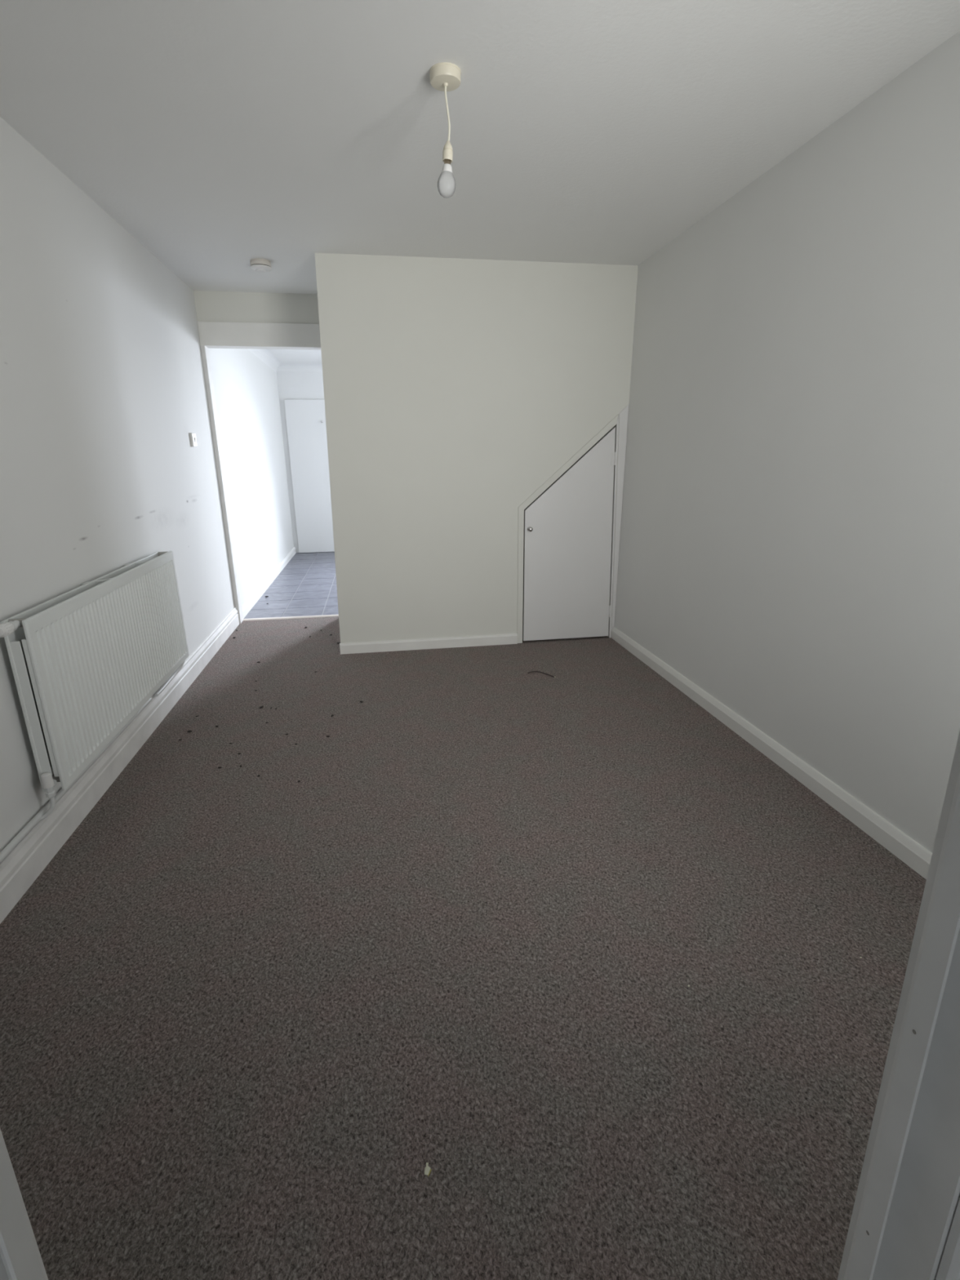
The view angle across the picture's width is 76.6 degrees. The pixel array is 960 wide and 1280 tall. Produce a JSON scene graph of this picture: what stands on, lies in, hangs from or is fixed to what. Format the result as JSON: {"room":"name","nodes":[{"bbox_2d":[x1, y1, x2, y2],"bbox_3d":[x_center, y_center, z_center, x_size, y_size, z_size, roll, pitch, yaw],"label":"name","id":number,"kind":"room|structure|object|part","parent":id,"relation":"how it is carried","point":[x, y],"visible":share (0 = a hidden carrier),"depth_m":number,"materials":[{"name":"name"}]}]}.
{"room":"empty living room","nodes":[
{"label":"empty living room","id":0,"kind":"room"},
{"bbox_2d":[0,116,293,852],"bbox_3d":[-1.980,-1.147,4.139,0.150,2.400,8.522,-3,17,-9],"label":"wall","id":1,"kind":"structure","parent":0,"point":[103,390],"depth_m":2.69,"materials":[{"name":"white paint"}]},
{"bbox_2d":[0,551,189,863],"bbox_3d":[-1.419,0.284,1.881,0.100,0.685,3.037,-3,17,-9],"label":"radiator","id":2,"kind":"object","parent":1,"relation":"attached to","point":[86,660],"visible":1,"depth_m":2.25,"materials":[{"name":"white metal"}]},
{"bbox_3d":[-1.563,0.019,2.599,0.012,0.585,1.422,-3,17,-9],"label":"panel","id":3,"kind":"part","parent":2,"relation":"part of","materials":[{"name":"white metal"}]},
{"bbox_3d":[-1.503,0.015,2.608,0.012,0.585,1.422,-3,17,-9],"label":"panel","id":4,"kind":"part","parent":2,"relation":"part of","materials":[{"name":"white metal"}]},
{"bbox_2d":[0,606,239,924],"bbox_3d":[-1.581,0.466,2.724,0.020,0.142,4.616,-3,17,-9],"label":"baseboard","id":5,"kind":"structure","parent":1,"relation":"attached to","point":[19,870],"depth_m":2.36,"materials":[{"name":"white wood"}]},
{"bbox_2d":[189,432,197,446],"bbox_3d":[-1.879,-1.315,3.990,0.022,0.086,0.086,-3,17,-9],"label":"light switch","id":6,"kind":"object","parent":1,"relation":"attached to","point":[193,436],"visible":1,"depth_m":3.96,"materials":[{"name":"white plastic"}]},
{"bbox_2d":[200,345,243,623],"bbox_3d":[-1.970,-1.128,4.669,0.030,2.050,0.117,-3,17,-9],"label":"trim","id":7,"kind":"structure","parent":1,"relation":"attached to","point":[205,350],"depth_m":4.61,"materials":[{"name":"white wood"}]},
{"bbox_2d":[242,546,296,618],"bbox_3d":[-1.242,-0.785,6.873,2.100,0.084,3.614,-3,17,-9],"label":"baseboard","id":8,"kind":"structure","parent":1,"relation":"attached to","point":[249,604],"depth_m":6.15,"materials":[{"name":"white paint"}]},
{"bbox_2d":[193,290,319,324],"bbox_3d":[-0.566,-1.377,4.839,2.920,2.420,0.100,-3,17,-9],"label":"wall","id":9,"kind":"structure","parent":0,"point":[211,305],"depth_m":4.31,"materials":[{"name":"beige paint"}]},
{"bbox_2d":[197,321,320,350],"bbox_3d":[-1.565,-2.205,4.409,0.872,0.155,0.117,-3,17,-9],"label":"trim","id":10,"kind":"structure","parent":9,"relation":"attached to","point":[212,335],"depth_m":4.36,"materials":[{"name":"white paint"}]},
{"bbox_2d":[276,373,324,552],"bbox_3d":[-1.137,-2.453,8.349,3.050,2.400,0.100,-3,17,-9],"label":"wall","id":11,"kind":"structure","parent":0,"point":[291,385],"depth_m":7.87,"materials":[{"name":"white paint"}]},
{"bbox_2d":[247,348,322,373],"bbox_3d":[-0.895,-3.012,6.250,2.850,0.100,3.615,-3,17,-9],"label":"trim","id":12,"kind":"structure","parent":11,"relation":"attached to","point":[265,356],"depth_m":7.71,"materials":[{"name":"white paint"}]},
{"bbox_2d":[284,399,334,552],"bbox_3d":[-2.141,-2.173,8.169,0.758,1.981,0.066,-3,17,-9],"label":"door","id":13,"kind":"structure","parent":11,"relation":"in","point":[305,419],"depth_m":8.13,"materials":[{"name":"white paint"}]},
{"bbox_2d":[0,551,926,1279],"bbox_3d":[-0.321,0.267,3.774,3.150,0.120,10.570,-3,17,-9],"label":"floor","id":14,"kind":"structure","parent":0,"point":[475,926],"depth_m":1.56,"materials":[{"name":"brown carpet"}]},
{"bbox_2d":[243,614,338,621],"bbox_3d":[-1.550,-0.190,5.079,0.815,0.009,0.060,-3,17,-8],"label":"trim","id":15,"kind":"structure","parent":14,"relation":"on","point":[322,615],"depth_m":5.06,"materials":[{"name":"silver metal"}]},
{"bbox_2d":[424,1162,431,1176],"bbox_3d":[-0.099,1.003,1.151,0.012,0.011,0.020,3,17,11],"label":"paper scrap","id":16,"kind":"object","parent":14,"relation":"on","point":[427,1168],"visible":1,"depth_m":1.15,"materials":[{"name":"beige paper"}]},
{"bbox_2d":[527,671,555,677],"bbox_3d":[0.384,0.208,3.718,0.182,0.010,0.047,8,19,25],"label":"wire offcut","id":17,"kind":"object","parent":14,"relation":"on","point":[531,671],"visible":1,"depth_m":3.73,"materials":[{"name":"grey"}]},
{"bbox_2d":[314,253,638,643],"bbox_3d":[0.030,-1.126,4.006,2.027,2.420,0.100,-3,17,-9],"label":"wall","id":18,"kind":"structure","parent":0,"point":[455,389],"depth_m":3.85,"materials":[{"name":"beige paint"}]},
{"bbox_2d":[339,633,517,654],"bbox_3d":[-0.344,0.025,4.232,1.234,0.074,0.017,-3,17,-9],"label":"baseboard","id":19,"kind":"structure","parent":18,"relation":"attached to","point":[507,638],"depth_m":4.22,"materials":[{"name":"white wood"}]},
{"bbox_2d":[516,414,617,643],"bbox_3d":[0.586,-0.729,4.166,0.666,1.535,0.009,-3,17,-9],"label":"trim","id":20,"kind":"structure","parent":18,"relation":"attached to","point":[610,425],"depth_m":4.06,"materials":[{"name":"beige paint"}]},
{"bbox_2d":[522,426,616,640],"bbox_3d":[0.622,-0.699,4.175,0.642,1.444,0.069,-3,17,-9],"label":"door","id":21,"kind":"structure","parent":18,"relation":"in","point":[568,527],"depth_m":4.21,"materials":[{"name":"white wood"}]},
{"bbox_3d":[0.339,-0.747,4.097,0.032,0.032,0.041,-3,17,-9],"label":"knob","id":22,"kind":"part","parent":21,"relation":"part of","materials":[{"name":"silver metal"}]},
{"bbox_2d":[608,415,618,637],"bbox_3d":[0.929,-0.751,4.220,0.042,1.539,0.006,-3,17,-9],"label":"trim","id":23,"kind":"structure","parent":18,"relation":"attached to","point":[617,424],"depth_m":4.20,"materials":[{"name":"white wood"}]},
{"bbox_2d":[611,404,628,630],"bbox_3d":[0.954,-0.781,4.216,0.063,1.599,0.005,-3,17,-9],"label":"trim","id":24,"kind":"structure","parent":18,"relation":"attached to","point":[623,420],"depth_m":4.14,"materials":[{"name":"white wood"}]},
{"bbox_2d":[0,0,959,364],"bbox_3d":[-0.345,-2.141,3.032,3.150,0.120,10.570,-3,17,-9],"label":"ceiling","id":25,"kind":"structure","parent":0,"point":[221,135],"depth_m":2.03,"materials":[{"name":"white paint"}]},
{"bbox_2d":[249,257,271,272],"bbox_3d":[-1.300,-2.218,3.606,0.121,0.054,0.121,-3,17,-9],"label":"smoke detector","id":26,"kind":"object","parent":25,"relation":"attached to","point":[262,265],"visible":1,"depth_m":3.57,"materials":[{"name":"beige plastic"}]},
{"bbox_2d":[429,62,461,198],"bbox_3d":[-0.103,-1.556,1.876,0.095,0.322,0.095,-3,17,-9],"label":"pendant light","id":27,"kind":"object","parent":25,"relation":"hanging from","point":[445,77],"visible":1,"depth_m":1.86,"materials":[{"name":"beige plastic"}]},
{"bbox_3d":[-0.105,-1.442,1.910,0.058,0.086,0.058,-3,17,-9],"label":"light bulb","id":28,"kind":"part","parent":27,"relation":"part of","materials":[{"name":"white glass"}]},
{"bbox_2d":[522,445,593,620],"bbox_3d":[0.449,-1.032,4.452,0.925,1.950,0.550,-3,17,-9],"label":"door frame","id":29,"kind":"structure","parent":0,"point":[593,446],"depth_m":4.67,"materials":[{"name":"white wood"}]},
{"bbox_2d":[593,31,959,853],"bbox_3d":[1.272,-0.781,2.844,0.172,2.400,4.807,-3,17,-9],"label":"wall","id":30,"kind":"structure","parent":0,"point":[789,540],"depth_m":2.28,"materials":[{"name":"white paint"}]},
{"bbox_2d":[611,626,932,879],"bbox_3d":[1.278,0.471,2.714,0.025,0.084,3.661,-3,17,-9],"label":"baseboard","id":31,"kind":"structure","parent":30,"relation":"attached to","point":[915,855],"depth_m":2.48,"materials":[{"name":"white wood"}]},
{"bbox_3d":[0.251,-0.017,0.400,3.020,2.420,0.087,-3,17,-9],"label":"wall","id":32,"kind":"structure","parent":0,"visible":0},
{"bbox_2d":[0,1254,8,1279],"bbox_3d":[-0.375,0.196,0.358,0.052,2.030,0.087,-3,17,-9],"label":"trim","id":33,"kind":"structure","parent":32,"relation":"attached to","point":[3,1275],"depth_m":0.46,"materials":[{"name":"white paint"}]},
{"bbox_2d":[0,1128,48,1279],"bbox_3d":[-0.356,0.189,0.379,0.042,2.030,0.031,-3,17,-9],"label":"trim","id":34,"kind":"structure","parent":32,"relation":"attached to","point":[20,1253],"depth_m":0.45,"materials":[{"name":"white wood"}]},
{"bbox_2d":[837,730,959,1279],"bbox_3d":[0.418,0.150,0.481,0.075,2.030,0.087,-3,17,-9],"label":"trim","id":35,"kind":"structure","parent":32,"relation":"attached to","point":[926,1197],"depth_m":0.57,"materials":[{"name":"white wood"}]},
{"bbox_2d":[843,769,959,1279],"bbox_3d":[0.394,0.148,0.487,0.066,2.030,0.031,-3,17,-9],"label":"trim","id":36,"kind":"structure","parent":32,"relation":"attached to","point":[941,927],"depth_m":0.55,"materials":[{"name":"white wood"}]},
{"bbox_2d":[935,1199,959,1279],"bbox_3d":[0.450,0.166,0.427,0.110,2.030,0.032,-3,17,-9],"label":"trim","id":37,"kind":"structure","parent":32,"relation":"attached to","point":[949,1266],"depth_m":0.56,"materials":[{"name":"white wood"}]}
]}

